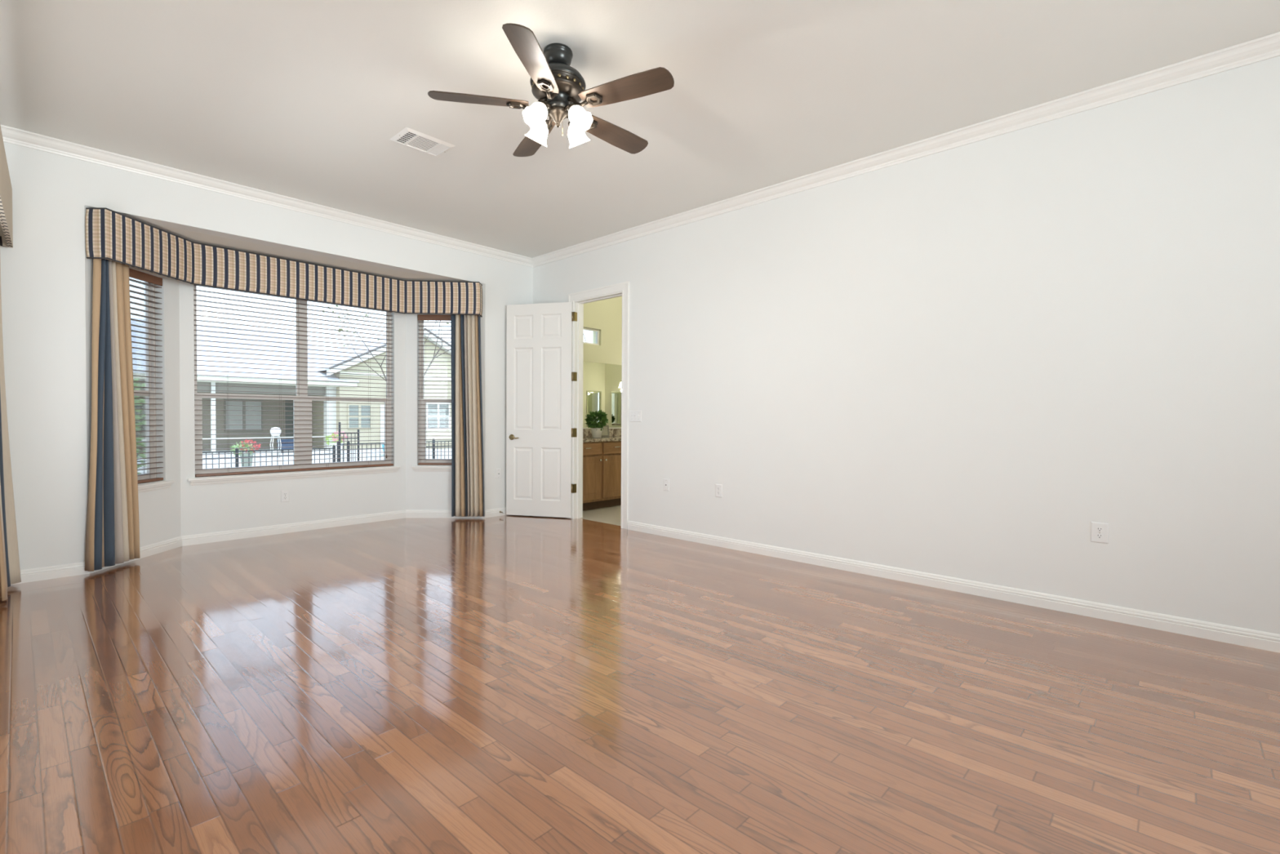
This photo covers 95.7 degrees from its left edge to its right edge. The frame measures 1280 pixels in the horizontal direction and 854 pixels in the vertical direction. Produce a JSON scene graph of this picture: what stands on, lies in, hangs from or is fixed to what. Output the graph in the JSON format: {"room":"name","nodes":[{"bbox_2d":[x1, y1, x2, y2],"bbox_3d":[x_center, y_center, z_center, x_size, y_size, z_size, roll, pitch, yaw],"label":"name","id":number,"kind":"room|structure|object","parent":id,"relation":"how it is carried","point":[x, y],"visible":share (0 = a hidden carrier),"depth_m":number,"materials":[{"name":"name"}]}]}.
{"room":"empty bedroom","nodes":[
{"label":"empty bedroom","id":0,"kind":"room"},
{"bbox_2d":[84,204,181,546],"bbox_3d":[-4.083,-0.123,4.626,0.150,2.950,0.996,0,1,-2],"label":"wall","id":1,"kind":"structure","parent":0,"point":[159,511],"depth_m":4.90,"materials":[{"name":"paint"}]},
{"bbox_2d":[89,536,182,573],"bbox_3d":[-4.006,1.009,4.635,0.015,0.088,0.897,0,1,-2],"label":"baseboard","id":2,"kind":"structure","parent":1,"relation":"attached to","point":[165,545],"depth_m":4.80,"materials":[{"name":"white paint"}]},
{"bbox_2d":[128,276,156,479],"bbox_3d":[-4.104,-0.395,4.608,0.052,1.705,0.557,0,1,-2],"label":"window","id":3,"kind":"structure","parent":1,"relation":"in","point":[150,414],"depth_m":4.80,"materials":[{"name":"clear glass"}]},
{"bbox_2d":[128,268,163,483],"bbox_3d":[-4.045,-0.396,4.611,0.066,1.700,0.545,0,1,-2],"label":"blind","id":4,"kind":"object","parent":3,"relation":"attached to","point":[133,273],"visible":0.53,"depth_m":4.74,"materials":[{"name":"brown wood"}]},
{"bbox_2d":[137,480,174,493],"bbox_3d":[-4.028,0.494,4.626,0.107,0.072,0.667,0,1,-2],"label":"window sill","id":5,"kind":"structure","parent":1,"relation":"attached to","point":[156,486],"depth_m":4.76,"materials":[{"name":"white paint"}]},
{"bbox_2d":[0,142,533,569],"bbox_3d":[-2.986,-0.419,5.359,0.150,3.170,4.770,1,1,43],"label":"wall","id":6,"kind":"structure","parent":0,"point":[42,275],"depth_m":4.12,"materials":[{"name":"paint"}]},
{"bbox_2d":[12,561,89,584],"bbox_3d":[-4.221,1.019,3.940,0.015,0.088,0.686,1,1,43],"label":"baseboard","id":7,"kind":"structure","parent":6,"relation":"attached to","point":[31,575],"depth_m":4.05,"materials":[{"name":"white paint"}]},
{"bbox_2d":[0,124,533,267],"bbox_3d":[-2.842,-1.959,5.311,0.078,0.084,4.620,1,1,43],"label":"trim","id":8,"kind":"structure","parent":6,"relation":"attached to","point":[13,135],"depth_m":4.75,"materials":[{"name":"white paint"}]},
{"bbox_2d":[85,207,482,316],"bbox_3d":[-3.002,-1.406,5.450,0.581,0.364,3.232,1,1,43],"label":"window valance","id":9,"kind":"object","parent":6,"relation":"attached to","point":[112,235],"visible":1,"depth_m":5.31,"materials":[{"name":"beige fabric"}]},
{"bbox_2d":[84,258,139,571],"bbox_3d":[-3.937,-0.127,4.317,0.088,2.310,0.398,0,1,-2],"label":"striped curtain","id":10,"kind":"object","parent":9,"relation":"hanging from","point":[113,527],"visible":0.97,"depth_m":4.29,"materials":[{"name":"fabric"}]},
{"bbox_2d":[450,314,484,516],"bbox_3d":[-1.934,-0.151,6.497,0.376,2.310,0.084,0,1,-2],"label":"striped curtain","id":11,"kind":"object","parent":9,"relation":"hanging from","point":[467,428],"visible":0.98,"depth_m":6.48,"materials":[{"name":"fabric"}]},
{"bbox_2d":[484,506,507,517],"bbox_3d":[-1.537,0.987,6.830,0.015,0.088,0.666,1,1,43],"label":"baseboard","id":12,"kind":"structure","parent":6,"relation":"attached to","point":[494,512],"depth_m":6.68,"materials":[{"name":"white paint"}]},
{"bbox_2d":[495,468,501,478],"bbox_3d":[-1.639,0.541,6.713,0.008,0.116,0.074,1,1,43],"label":"cable plate","id":13,"kind":"object","parent":6,"relation":"attached to","point":[498,471],"visible":1,"depth_m":6.71,"materials":[{"name":"white plastic"}]},
{"bbox_2d":[178,280,405,535],"bbox_3d":[-3.391,-0.139,5.855,0.150,2.950,2.144,1,1,43],"label":"wall","id":14,"kind":"structure","parent":0,"point":[214,508],"depth_m":5.62,"materials":[{"name":"paint"}]},
{"bbox_2d":[280,489,289,502],"bbox_3d":[-3.474,0.677,5.668,0.008,0.116,0.074,1,1,43],"label":"wall outlet","id":15,"kind":"object","parent":14,"relation":"attached to","point":[284,494],"visible":1,"depth_m":5.67,"materials":[{"name":"white plastic"}]},
{"bbox_2d":[193,285,391,474],"bbox_3d":[-3.416,-0.482,5.854,0.052,1.845,1.788,1,1,43],"label":"window","id":16,"kind":"structure","parent":14,"relation":"in","point":[296,406],"depth_m":5.83,"materials":[{"name":"beige plastic"}]},
{"bbox_2d":[193,284,393,476],"bbox_3d":[-3.369,-0.482,5.811,0.077,1.840,1.776,1,1,43],"label":"blind","id":17,"kind":"object","parent":16,"relation":"attached to","point":[228,473],"visible":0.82,"depth_m":5.75,"materials":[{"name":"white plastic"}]},
{"bbox_2d":[181,510,405,546],"bbox_3d":[-3.337,0.993,5.817,0.015,0.088,2.020,1,1,43],"label":"baseboard","id":18,"kind":"structure","parent":14,"relation":"attached to","point":[203,538],"depth_m":5.67,"materials":[{"name":"white paint"}]},
{"bbox_2d":[187,466,400,485],"bbox_3d":[-3.362,0.478,5.816,0.107,0.072,1.898,1,1,43],"label":"window sill","id":19,"kind":"structure","parent":14,"relation":"attached to","point":[357,471],"depth_m":5.67,"materials":[{"name":"white paint"}]},
{"bbox_2d":[143,222,448,280],"bbox_3d":[-3.239,-1.671,5.683,0.699,0.120,3.480,1,1,43],"label":"ceiling","id":20,"kind":"structure","parent":0,"point":[195,237],"depth_m":5.39,"materials":[{"name":"paint"}]},
{"bbox_2d":[405,284,485,510],"bbox_3d":[-2.216,-0.145,6.634,0.996,2.950,0.150,0,1,-2],"label":"wall","id":21,"kind":"structure","parent":0,"point":[424,491],"depth_m":6.56,"materials":[{"name":"paint"}]},
{"bbox_2d":[411,465,451,471],"bbox_3d":[-2.267,0.471,6.585,0.627,0.072,0.107,0,1,-2],"label":"window sill","id":22,"kind":"structure","parent":21,"relation":"attached to","point":[415,468],"depth_m":6.54,"materials":[{"name":"white paint"}]},
{"bbox_2d":[419,320,451,462],"bbox_3d":[-2.265,-0.418,6.651,0.517,1.705,0.052,0,1,-2],"label":"window","id":23,"kind":"structure","parent":21,"relation":"in","point":[422,411],"depth_m":6.63,"materials":[{"name":"beige plastic"}]},
{"bbox_2d":[417,314,451,465],"bbox_3d":[-2.262,-0.419,6.592,0.505,1.700,0.066,0,1,-2],"label":"blind","id":24,"kind":"object","parent":23,"relation":"attached to","point":[420,317],"visible":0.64,"depth_m":6.57,"materials":[{"name":"white plastic"}]},
{"bbox_2d":[405,510,485,517],"bbox_3d":[-2.207,0.987,6.571,0.897,0.088,0.015,0,1,-2],"label":"baseboard","id":25,"kind":"structure","parent":21,"relation":"attached to","point":[409,513],"depth_m":6.56,"materials":[{"name":"white paint"}]},
{"bbox_2d":[582,296,622,429],"bbox_3d":[-0.250,-0.454,8.399,0.160,3.170,3.190,1,1,43],"label":"wall","id":26,"kind":"structure","parent":0,"point":[605,316],"depth_m":8.02,"materials":[{"name":"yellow paint"}]},
{"bbox_2d":[583,327,599,345],"bbox_3d":[-0.744,-1.227,7.812,0.040,0.220,0.490,1,1,43],"label":"window","id":27,"kind":"structure","parent":26,"relation":"in","point":[584,328],"depth_m":7.94,"materials":[{"name":"white paint"}]},
{"bbox_2d":[582,428,621,436],"bbox_3d":[-0.552,0.079,7.949,0.022,0.107,2.070,1,1,43],"label":"backsplash","id":28,"kind":"structure","parent":26,"relation":"attached to","point":[587,432],"depth_m":8.08,"materials":[{"name":"brown stone"}]},
{"bbox_2d":[582,361,622,428],"bbox_3d":[-0.296,-0.431,8.224,0.010,0.900,1.510,1,1,43],"label":"wall mirror","id":29,"kind":"object","parent":26,"relation":"attached to","point":[602,382],"visible":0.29,"depth_m":7.99,"materials":[{"name":"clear mirror"}]},
{"bbox_2d":[0,505,1279,853],"bbox_3d":[1.486,1.163,3.508,10.230,0.120,7.820,1,1,43],"label":"floor","id":30,"kind":"structure","parent":0,"point":[504,684],"depth_m":2.29,"materials":[{"name":"brown wood"}]},
{"bbox_2d":[582,441,601,511],"bbox_3d":[-0.833,0.605,7.234,0.598,0.846,0.490,1,1,43],"label":"vanity cabinet","id":31,"kind":"object","parent":30,"relation":"on","point":[592,451],"visible":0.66,"depth_m":7.12,"materials":[{"name":"brown wood"}]},
{"bbox_2d":[582,428,621,442],"bbox_3d":[-0.350,0.102,7.762,0.573,0.145,2.070,1,1,43],"label":"countertop","id":32,"kind":"structure","parent":31,"relation":"on","point":[615,434],"depth_m":7.72,"materials":[{"name":"brown stone"}]},
{"bbox_2d":[584,408,608,437],"bbox_3d":[-0.558,-0.046,7.472,0.329,0.371,0.315,1,1,43],"label":"potted plant","id":33,"kind":"object","parent":32,"relation":"on","point":[597,428],"visible":1,"depth_m":7.41,"materials":[{"name":"green plant"}]},
{"bbox_2d":[601,425,608,436],"bbox_3d":[-0.482,0.054,7.899,0.120,0.155,0.043,0,1,-18],"label":"picture frame","id":34,"kind":"object","parent":32,"relation":"on","point":[606,428],"visible":0.67,"depth_m":7.90,"materials":[{"name":"grey metal"}]},
{"bbox_2d":[601,426,608,435],"bbox_3d":[-0.482,0.054,7.900,0.084,0.118,0.027,0,1,-18],"label":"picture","id":35,"kind":"object","parent":34,"relation":"attached to","point":[605,431],"depth_m":7.90},
{"bbox_2d":[597,440,621,508],"bbox_3d":[-0.498,0.601,7.594,0.598,0.846,0.490,1,1,43],"label":"vanity cabinet","id":36,"kind":"object","parent":30,"relation":"on","point":[611,482],"visible":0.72,"depth_m":7.36,"materials":[{"name":"brown wood"}]},
{"bbox_2d":[0,0,1279,257],"bbox_3d":[1.853,-2.027,2.449,11.550,0.200,9.620,1,1,43],"label":"ceiling","id":37,"kind":"structure","parent":0,"point":[306,100],"depth_m":3.28,"materials":[{"name":"paint"}]},
{"bbox_2d":[390,127,455,156],"bbox_3d":[-1.507,-1.967,4.019,0.256,0.012,0.356,1,1,43],"label":"ceiling vent","id":38,"kind":"object","parent":37,"relation":"in","point":[409,137],"visible":1,"depth_m":4.00,"materials":[{"name":"white metal"}]},
{"bbox_2d":[427,22,674,156],"bbox_3d":[-0.391,-1.726,3.049,1.238,0.448,1.190,1,1,43],"label":"ceiling fan","id":39,"kind":"object","parent":37,"relation":"hanging from","point":[558,87],"visible":1,"depth_m":2.92,"materials":[{"name":"brown wood"}]},
{"bbox_2d":[533,56,1279,634],"bbox_3d":[2.246,-0.363,3.829,9.600,3.170,0.110,1,1,43],"label":"wall","id":40,"kind":"structure","parent":0,"point":[961,362],"depth_m":3.67,"materials":[{"name":"paint"}]},
{"bbox_2d":[506,291,622,519],"bbox_3d":[-0.785,-0.191,6.494,1.592,2.462,0.348,1,1,26],"label":"door","id":41,"kind":"structure","parent":40,"relation":"in","point":[540,375],"depth_m":6.61,"materials":[{"name":"white paint"}]},
{"bbox_2d":[567,280,629,528],"bbox_3d":[-0.422,-0.227,6.316,0.944,2.544,0.152,1,1,43],"label":"door frame","id":42,"kind":"structure","parent":40,"relation":"attached to","point":[622,286],"depth_m":5.99,"materials":[{"name":"white paint"}]},
{"bbox_2d":[629,410,641,422],"bbox_3d":[-0.051,-0.111,5.879,0.163,0.116,0.016,1,1,43],"label":"light switch","id":43,"kind":"object","parent":40,"relation":"attached to","point":[634,415],"visible":1,"depth_m":5.88,"materials":[{"name":"white plastic"}]},
{"bbox_2d":[663,478,669,490],"bbox_3d":[0.254,0.560,5.609,0.074,0.116,0.008,1,1,43],"label":"cable plate","id":44,"kind":"object","parent":40,"relation":"attached to","point":[666,482],"visible":1,"depth_m":5.61,"materials":[{"name":"white plastic"}]},
{"bbox_2d":[715,484,722,497],"bbox_3d":[0.706,0.572,5.190,0.074,0.116,0.008,1,1,43],"label":"wall outlet","id":45,"kind":"object","parent":40,"relation":"attached to","point":[718,490],"visible":1,"depth_m":5.18,"materials":[{"name":"white plastic"}]},
{"bbox_2d":[531,31,1279,266],"bbox_3d":[2.191,-1.904,3.734,9.600,0.084,0.078,1,1,43],"label":"trim","id":46,"kind":"structure","parent":40,"relation":"attached to","point":[1268,46],"depth_m":3.72,"materials":[{"name":"white paint"}]},
{"bbox_2d":[627,520,1279,653],"bbox_3d":[2.795,1.071,3.251,7.965,0.088,0.015,1,1,43],"label":"baseboard","id":47,"kind":"structure","parent":40,"relation":"attached to","point":[1253,638],"depth_m":3.67,"materials":[{"name":"white paint"}]},
{"bbox_2d":[1090,521,1109,543],"bbox_3d":[2.671,0.614,3.364,0.082,0.118,0.008,1,1,43],"label":"wall outlet","id":48,"kind":"object","parent":40,"relation":"attached to","point":[1099,531],"visible":1,"depth_m":3.36,"materials":[{"name":"white plastic"}]},
{"bbox_2d":[1095,533,1103,538],"bbox_3d":[2.669,0.634,3.362,0.034,0.025,0.002,1,1,43],"label":"receptacle","id":49,"kind":"object","parent":48,"relation":"attached to","point":[1097,535],"depth_m":3.36,"materials":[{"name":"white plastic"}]},
{"bbox_2d":[1096,527,1103,531],"bbox_3d":[2.670,0.595,3.362,0.034,0.025,0.002,1,1,43],"label":"receptacle","id":50,"kind":"object","parent":48,"relation":"attached to","point":[1098,529],"depth_m":3.36,"materials":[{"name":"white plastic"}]},
{"bbox_3d":[-0.987,-0.324,0.349,9.600,3.170,0.150,1,1,43],"label":"wall","id":51,"kind":"structure","parent":0,"visible":0},
{"bbox_2d":[0,124,13,247],"bbox_3d":[-3.096,-1.365,2.638,3.278,0.391,0.310,1,1,43],"label":"window valance","id":52,"kind":"object","parent":51,"relation":"attached to","point":[6,188],"visible":1,"depth_m":3.40,"materials":[{"name":"fabric"}]},
{"bbox_2d":[0,257,21,600],"bbox_3d":[-4.011,-0.071,3.642,0.545,2.220,0.143,1,1,43],"label":"striped curtain","id":53,"kind":"object","parent":52,"relation":"hanging from","point":[10,569],"visible":1,"depth_m":3.78,"materials":[{"name":"fabric"}]},
{"label":"outside","id":54,"kind":"structure","parent":0,"visible":0},
{"bbox_2d":[202,448,451,468],"bbox_3d":[-18.665,1.065,26.611,88.000,0.315,85.000,1,1,43],"label":"ground","id":55,"kind":"structure","parent":54,"point":[291,462],"depth_m":18.29,"materials":[{"name":"white concrete"}]},
{"bbox_2d":[230,439,260,466],"bbox_3d":[-10.715,0.728,15.732,0.693,0.803,0.549,0,1,-16],"label":"potted flowers","id":56,"kind":"object","parent":55,"relation":"on","point":[245,460],"visible":0.59,"depth_m":15.67,"materials":[{"name":"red plant"}]},
{"bbox_2d":[202,444,335,468],"bbox_3d":[-7.643,0.813,9.815,0.044,0.885,4.644,1,1,43],"label":"iron fence","id":57,"kind":"object","parent":55,"relation":"on","point":[333,447],"visible":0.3,"depth_m":10.57,"materials":[{"name":"black metal"}]},
{"bbox_2d":[196,324,451,453],"bbox_3d":[-17.438,-1.727,23.526,9.910,5.375,20.796,1,1,43],"label":"house","id":58,"kind":"structure","parent":55,"relation":"on","point":[344,409],"depth_m":23.43,"materials":[{"name":"beige paint"}]},
{"bbox_2d":[202,447,451,463],"bbox_3d":[-14.433,0.992,20.290,6.800,0.080,13.500,1,1,43],"label":"patio","id":59,"kind":"structure","parent":55,"relation":"on","point":[291,452],"depth_m":20.31,"materials":[{"name":"concrete"}]},
{"bbox_2d":[270,426,281,457],"bbox_3d":[-11.783,0.499,18.723,0.300,0.992,0.300,1,1,43],"label":"stand","id":60,"kind":"object","parent":59,"relation":"on","point":[272,431],"visible":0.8,"depth_m":18.64,"materials":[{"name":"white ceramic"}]},
{"bbox_2d":[270,426,280,435],"bbox_3d":[-11.781,0.148,18.717,0.300,0.290,0.300,1,1,43],"label":"bowl","id":61,"kind":"object","parent":60,"relation":"on","point":[272,431],"depth_m":18.61,"materials":[{"name":"white ceramic"}]},
{"bbox_2d":[276,439,293,453],"bbox_3d":[-12.906,0.699,21.598,0.550,0.480,1.000,1,1,43],"label":"storage bench","id":62,"kind":"object","parent":59,"relation":"on","point":[290,442],"visible":0.29,"depth_m":21.36,"materials":[{"name":"blue metal"}]},
{"bbox_2d":[325,431,348,454],"bbox_3d":[-10.666,0.551,20.326,0.610,0.843,0.720,1,1,43],"label":"potted flowers","id":63,"kind":"object","parent":59,"relation":"on","point":[331,443],"visible":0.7,"depth_m":20.23,"materials":[{"name":"green plant"}]},
{"bbox_2d":[338,422,359,462],"bbox_3d":[-6.840,0.542,13.612,0.036,1.310,0.456,1,1,43],"label":"gate","id":64,"kind":"object","parent":55,"relation":"on","point":[340,433],"visible":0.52,"depth_m":13.57,"materials":[{"name":"black metal"}]},
{"bbox_2d":[321,304,448,381],"bbox_3d":[-4.343,-0.998,11.203,2.501,4.595,3.496,1,1,20],"label":"tree","id":65,"kind":"object","parent":55,"relation":"on","point":[434,357],"visible":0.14,"depth_m":10.70,"materials":[{"name":"grey plant"}]},
{"bbox_2d":[336,438,451,462],"bbox_3d":[-4.008,0.731,13.727,0.044,0.960,5.964,1,1,43],"label":"iron fence","id":66,"kind":"object","parent":55,"relation":"on","point":[433,441],"visible":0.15,"depth_m":12.02,"materials":[{"name":"black metal"}]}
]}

